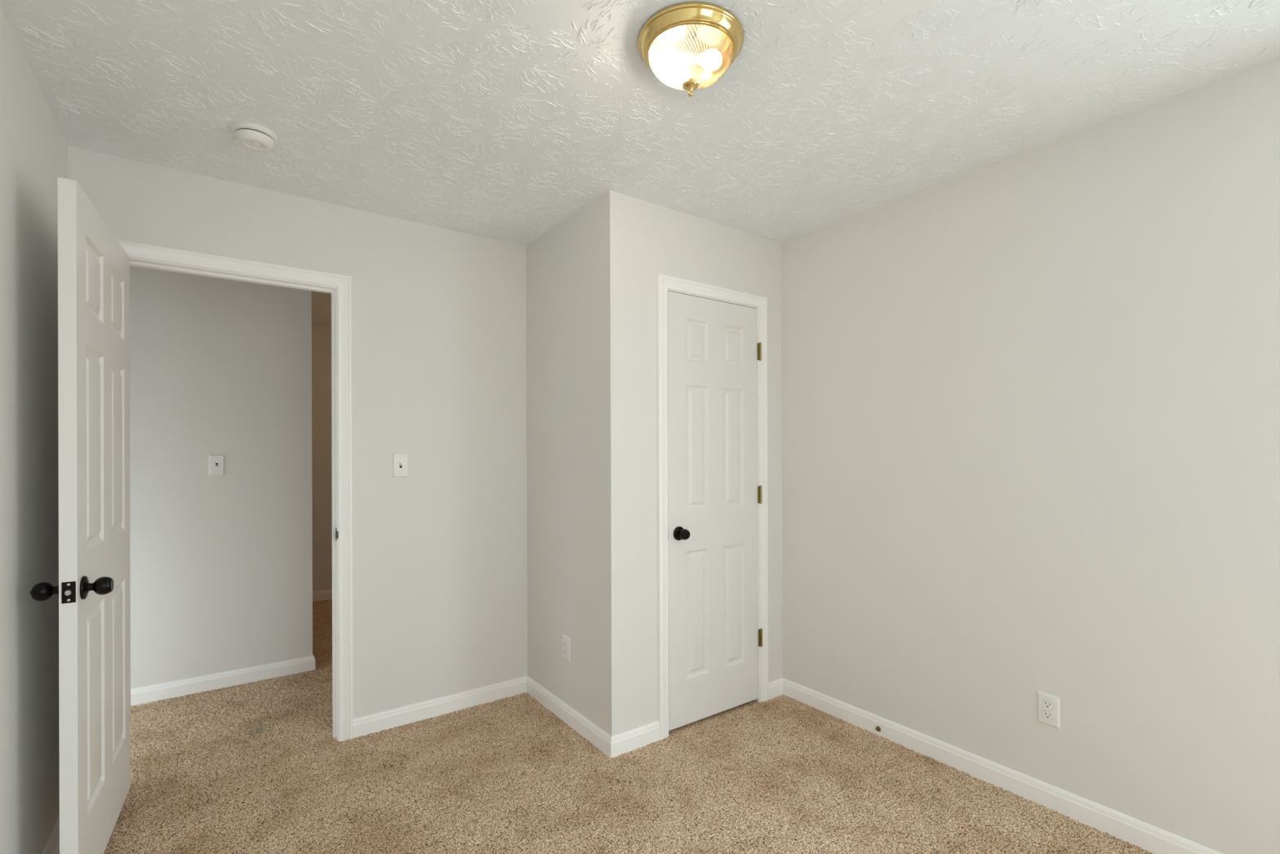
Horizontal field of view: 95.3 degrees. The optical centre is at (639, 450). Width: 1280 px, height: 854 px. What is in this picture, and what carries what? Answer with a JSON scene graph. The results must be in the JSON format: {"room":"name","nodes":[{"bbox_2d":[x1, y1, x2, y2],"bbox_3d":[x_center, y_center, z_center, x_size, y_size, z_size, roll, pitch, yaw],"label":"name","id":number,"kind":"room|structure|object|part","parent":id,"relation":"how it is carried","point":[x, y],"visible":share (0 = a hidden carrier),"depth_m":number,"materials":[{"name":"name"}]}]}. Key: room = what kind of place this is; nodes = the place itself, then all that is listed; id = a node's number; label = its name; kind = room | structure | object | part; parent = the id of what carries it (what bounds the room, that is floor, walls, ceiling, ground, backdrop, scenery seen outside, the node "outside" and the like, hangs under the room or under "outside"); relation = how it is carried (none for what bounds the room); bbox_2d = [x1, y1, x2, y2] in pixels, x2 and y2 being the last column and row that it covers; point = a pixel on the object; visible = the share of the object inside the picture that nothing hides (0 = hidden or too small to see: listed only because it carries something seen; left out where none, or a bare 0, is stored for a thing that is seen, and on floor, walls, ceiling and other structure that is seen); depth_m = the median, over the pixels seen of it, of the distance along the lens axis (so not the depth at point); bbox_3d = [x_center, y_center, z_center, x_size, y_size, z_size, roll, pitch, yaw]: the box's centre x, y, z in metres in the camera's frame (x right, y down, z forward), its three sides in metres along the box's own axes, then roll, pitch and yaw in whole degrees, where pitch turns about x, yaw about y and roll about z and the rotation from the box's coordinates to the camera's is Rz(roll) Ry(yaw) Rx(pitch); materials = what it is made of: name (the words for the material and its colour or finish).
{"room":"empty bedroom","nodes":[
{"label":"empty bedroom","id":0,"kind":"room"},
{"bbox_2d":[0,7,68,853],"bbox_3d":[-0.705,0.108,0.134,0.100,2.460,4.873,0,0,-36],"label":"wall","id":1,"kind":"structure","parent":0,"point":[34,149],"depth_m":1.68,"materials":[{"name":"paint"}]},
{"bbox_2d":[41,813,59,853],"bbox_3d":[-0.688,1.282,0.213,0.013,0.095,4.758,0,0,-36],"label":"baseboard","id":2,"kind":"structure","parent":1,"relation":"attached to","point":[52,845],"depth_m":1.89,"materials":[{"name":"white paint"}]},
{"bbox_2d":[129,266,312,688],"bbox_3d":[-3.253,0.119,3.737,1.810,2.460,1.830,0,0,-36],"label":"wall","id":3,"kind":"structure","parent":0,"point":[221,566],"depth_m":3.26,"materials":[{"name":"paint"}]},
{"bbox_2d":[208,454,224,475],"bbox_3d":[-2.357,0.082,3.245,0.070,0.114,0.019,0,0,-36],"label":"light switch","id":4,"kind":"object","parent":3,"relation":"attached to","point":[216,462],"visible":1,"depth_m":3.25,"materials":[{"name":"white plastic"}]},
{"bbox_2d":[130,655,315,705],"bbox_3d":[-2.704,1.291,2.994,1.823,0.095,0.013,0,0,-36],"label":"baseboard","id":5,"kind":"structure","parent":3,"relation":"attached to","point":[143,695],"depth_m":3.25,"materials":[{"name":"white paint"}]},
{"bbox_2d":[68,146,527,718],"bbox_3d":[-1.261,0.111,2.809,3.950,2.460,0.115,0,0,-36],"label":"wall","id":6,"kind":"structure","parent":0,"point":[439,314],"depth_m":2.86,"materials":[{"name":"paint"}]},
{"bbox_2d":[30,177,130,853],"bbox_3d":[-1.749,0.268,1.886,0.166,2.003,0.762,0,0,-33],"label":"door","id":7,"kind":"structure","parent":6,"relation":"in","point":[93,589],"depth_m":1.72,"materials":[{"name":"white paint"}]},
{"bbox_3d":[-1.623,0.385,1.594,0.052,0.051,0.051,0,0,-33],"label":"knob","id":8,"kind":"part","parent":7,"relation":"part of","materials":[{"name":"black metal"}]},
{"bbox_3d":[-1.546,0.384,1.577,0.028,0.057,0.002,0,0,-33],"label":"latch plate","id":9,"kind":"part","parent":7,"relation":"part of","materials":[{"name":"black metal"}]},
{"bbox_3d":[-1.531,0.385,1.653,0.052,0.051,0.051,0,0,-33],"label":"knob","id":10,"kind":"part","parent":7,"relation":"part of","materials":[{"name":"black metal"}]},
{"bbox_2d":[117,239,352,741],"bbox_3d":[-1.715,0.272,2.481,0.870,2.142,0.149,0,0,-36],"label":"door frame","id":11,"kind":"structure","parent":6,"relation":"attached to","point":[140,255],"depth_m":2.66,"materials":[{"name":"white paint"}]},
{"bbox_3d":[-1.386,0.384,2.661,0.005,0.058,0.042,0,0,-36],"label":"strike plate","id":12,"kind":"part","parent":11,"relation":"part of","materials":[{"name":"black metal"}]},
{"bbox_2d":[392,453,408,477],"bbox_3d":[-1.151,0.072,2.807,0.070,0.114,0.019,0,0,-36],"label":"light switch","id":13,"kind":"object","parent":6,"relation":"attached to","point":[400,461],"visible":1,"depth_m":2.81,"materials":[{"name":"white plastic"}]},
{"bbox_2d":[352,675,527,737],"bbox_3d":[-0.968,1.285,2.939,0.874,0.095,0.013,0,0,-36],"label":"baseboard","id":14,"kind":"structure","parent":6,"relation":"attached to","point":[384,720],"depth_m":2.90,"materials":[{"name":"white paint"}]},
{"bbox_2d":[311,324,332,591],"bbox_3d":[-2.259,0.117,5.647,2.240,2.460,0.100,0,0,-36],"label":"wall","id":15,"kind":"structure","parent":0,"point":[322,501],"depth_m":5.18,"materials":[{"name":"paint"}]},
{"bbox_2d":[312,589,332,601],"bbox_3d":[-2.182,1.291,5.630,2.140,0.095,0.013,0,0,-36],"label":"baseboard","id":16,"kind":"structure","parent":15,"relation":"attached to","point":[323,594],"depth_m":5.17,"materials":[{"name":"white paint"}]},
{"bbox_2d":[525,197,600,728],"bbox_3d":[-0.364,0.108,2.921,0.090,2.460,0.757,0,0,-36],"label":"wall","id":17,"kind":"structure","parent":0,"point":[562,264],"depth_m":2.85,"materials":[{"name":"paint"}]},
{"bbox_2d":[562,634,570,661],"bbox_3d":[-0.360,0.960,2.836,0.009,0.114,0.070,0,0,-36],"label":"wall outlet","id":18,"kind":"object","parent":17,"relation":"attached to","point":[566,640],"visible":1,"depth_m":2.83,"materials":[{"name":"white plastic"}]},
{"bbox_2d":[563,648,567,655],"bbox_3d":[-0.363,0.980,2.834,0.003,0.028,0.035,0,0,-36],"label":"receptacle","id":19,"kind":"object","parent":18,"relation":"attached to","point":[565,650],"depth_m":2.83,"materials":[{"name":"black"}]},
{"bbox_2d":[563,640,567,647],"bbox_3d":[-0.363,0.941,2.834,0.003,0.028,0.035,0,0,-36],"label":"receptacle","id":20,"kind":"object","parent":18,"relation":"attached to","point":[565,642],"depth_m":2.83,"materials":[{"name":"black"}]},
{"bbox_2d":[526,675,611,757],"bbox_3d":[-0.371,1.283,2.848,0.013,0.095,0.860,0,0,-36],"label":"baseboard","id":21,"kind":"structure","parent":17,"relation":"attached to","point":[599,738],"depth_m":2.78,"materials":[{"name":"white paint"}]},
{"bbox_2d":[57,599,1154,853],"bbox_3d":[-0.667,1.320,2.002,4.163,0.007,7.915,0,0,-36],"label":"floor","id":22,"kind":"structure","parent":0,"point":[257,766],"depth_m":2.27,"materials":[{"name":"carpet"}]},
{"bbox_2d":[0,0,1279,326],"bbox_3d":[-0.680,-1.169,2.002,4.150,0.103,7.865,0,0,-36],"label":"ceiling","id":23,"kind":"structure","parent":0,"point":[500,120],"depth_m":1.82,"materials":[{"name":"white paint"}]},
{"bbox_2d":[231,121,277,151],"bbox_3d":[-1.356,-1.097,2.052,0.136,0.046,0.136,0,0,-36],"label":"smoke detector","id":24,"kind":"object","parent":23,"relation":"attached to","point":[253,136],"visible":1,"depth_m":2.02,"materials":[{"name":"white plastic"}]},
{"bbox_2d":[637,1,743,97],"bbox_3d":[0.139,-1.049,1.604,0.290,0.152,0.290,0,0,37],"label":"ceiling light","id":25,"kind":"object","parent":23,"relation":"attached to","point":[689,43],"visible":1,"depth_m":1.58,"materials":[{"name":"gold metal"}]},
{"bbox_3d":[0.089,-1.077,1.599,0.077,0.051,0.051,0,0,-6],"label":"bulb","id":26,"kind":"part","parent":25,"relation":"part of","materials":[{"name":"white glass"}]},
{"bbox_3d":[0.139,-1.054,1.604,0.231,0.066,0.231,0,0,-36],"label":"lamp shade","id":27,"kind":"part","parent":25,"relation":"part of","materials":[{"name":"clear glass"}]},
{"bbox_3d":[0.189,-1.078,1.609,0.077,0.051,0.051,0,0,-6],"label":"bulb","id":28,"kind":"part","parent":25,"relation":"part of","materials":[{"name":"white glass"}]},
{"bbox_2d":[599,190,782,736],"bbox_3d":[0.295,0.106,2.875,1.104,2.460,0.090,0,0,-36],"label":"wall","id":29,"kind":"structure","parent":0,"point":[640,240],"depth_m":2.61,"materials":[{"name":"paint"}]},
{"bbox_2d":[610,720,659,757],"bbox_3d":[-0.021,1.282,2.579,0.264,0.095,0.013,0,0,-36],"label":"baseboard","id":30,"kind":"structure","parent":29,"relation":"attached to","point":[629,740],"depth_m":2.57,"materials":[{"name":"white paint"}]},
{"bbox_2d":[656,273,768,740],"bbox_3d":[0.352,0.265,2.905,0.728,2.142,0.107,0,0,-36],"label":"door frame","id":31,"kind":"structure","parent":29,"relation":"attached to","point":[664,283],"depth_m":2.73,"materials":[{"name":"white paint"}]},
{"bbox_2d":[667,290,762,730],"bbox_3d":[0.388,0.279,2.870,0.617,2.038,0.097,0,0,-36],"label":"door","id":32,"kind":"structure","parent":29,"relation":"in","point":[715,637],"depth_m":2.86,"materials":[{"name":"white paint"}]},
{"bbox_3d":[0.203,0.389,2.708,0.051,0.051,0.052,0,0,-36],"label":"knob","id":33,"kind":"part","parent":32,"relation":"part of","materials":[{"name":"black metal"}]},
{"bbox_2d":[768,677,782,699],"bbox_3d":[0.726,1.279,3.119,0.125,0.095,0.013,0,0,-36],"label":"baseboard","id":34,"kind":"structure","parent":29,"relation":"attached to","point":[775,686],"depth_m":3.11,"materials":[{"name":"white paint"}]},
{"bbox_2d":[781,57,1279,853],"bbox_3d":[1.741,0.101,1.904,0.100,2.460,4.873,0,0,-36],"label":"wall","id":35,"kind":"structure","parent":0,"point":[1030,400],"depth_m":2.10,"materials":[{"name":"paint"}]},
{"bbox_2d":[782,677,1223,853],"bbox_3d":[1.914,1.274,1.573,0.013,0.095,3.911,0,0,-36],"label":"baseboard","id":36,"kind":"structure","parent":35,"relation":"attached to","point":[1154,839],"depth_m":2.24,"materials":[{"name":"white paint"}]},
{"bbox_2d":[875,725,880,731],"bbox_3d":[1.096,1.283,2.685,0.010,0.025,0.022,0,0,-36],"label":"cable jack","id":37,"kind":"object","parent":36,"relation":"attached to","point":[877,728],"visible":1,"depth_m":2.68,"materials":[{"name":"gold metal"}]},
{"bbox_2d":[1037,690,1059,728],"bbox_3d":[1.502,0.954,2.145,0.009,0.114,0.070,0,0,-36],"label":"wall outlet","id":38,"kind":"object","parent":35,"relation":"attached to","point":[1048,704],"visible":1,"depth_m":2.14,"materials":[{"name":"white plastic"}]},
{"bbox_2d":[1042,710,1053,719],"bbox_3d":[1.500,0.974,2.143,0.003,0.028,0.035,0,0,-36],"label":"receptacle","id":39,"kind":"object","parent":38,"relation":"attached to","point":[1046,714],"depth_m":2.14,"materials":[{"name":"white plastic"}]},
{"bbox_2d":[1042,699,1053,709],"bbox_3d":[1.500,0.934,2.143,0.003,0.029,0.036,0,0,-36],"label":"receptacle","id":40,"kind":"object","parent":38,"relation":"attached to","point":[1046,704],"depth_m":2.14,"materials":[{"name":"white plastic"}]}
]}

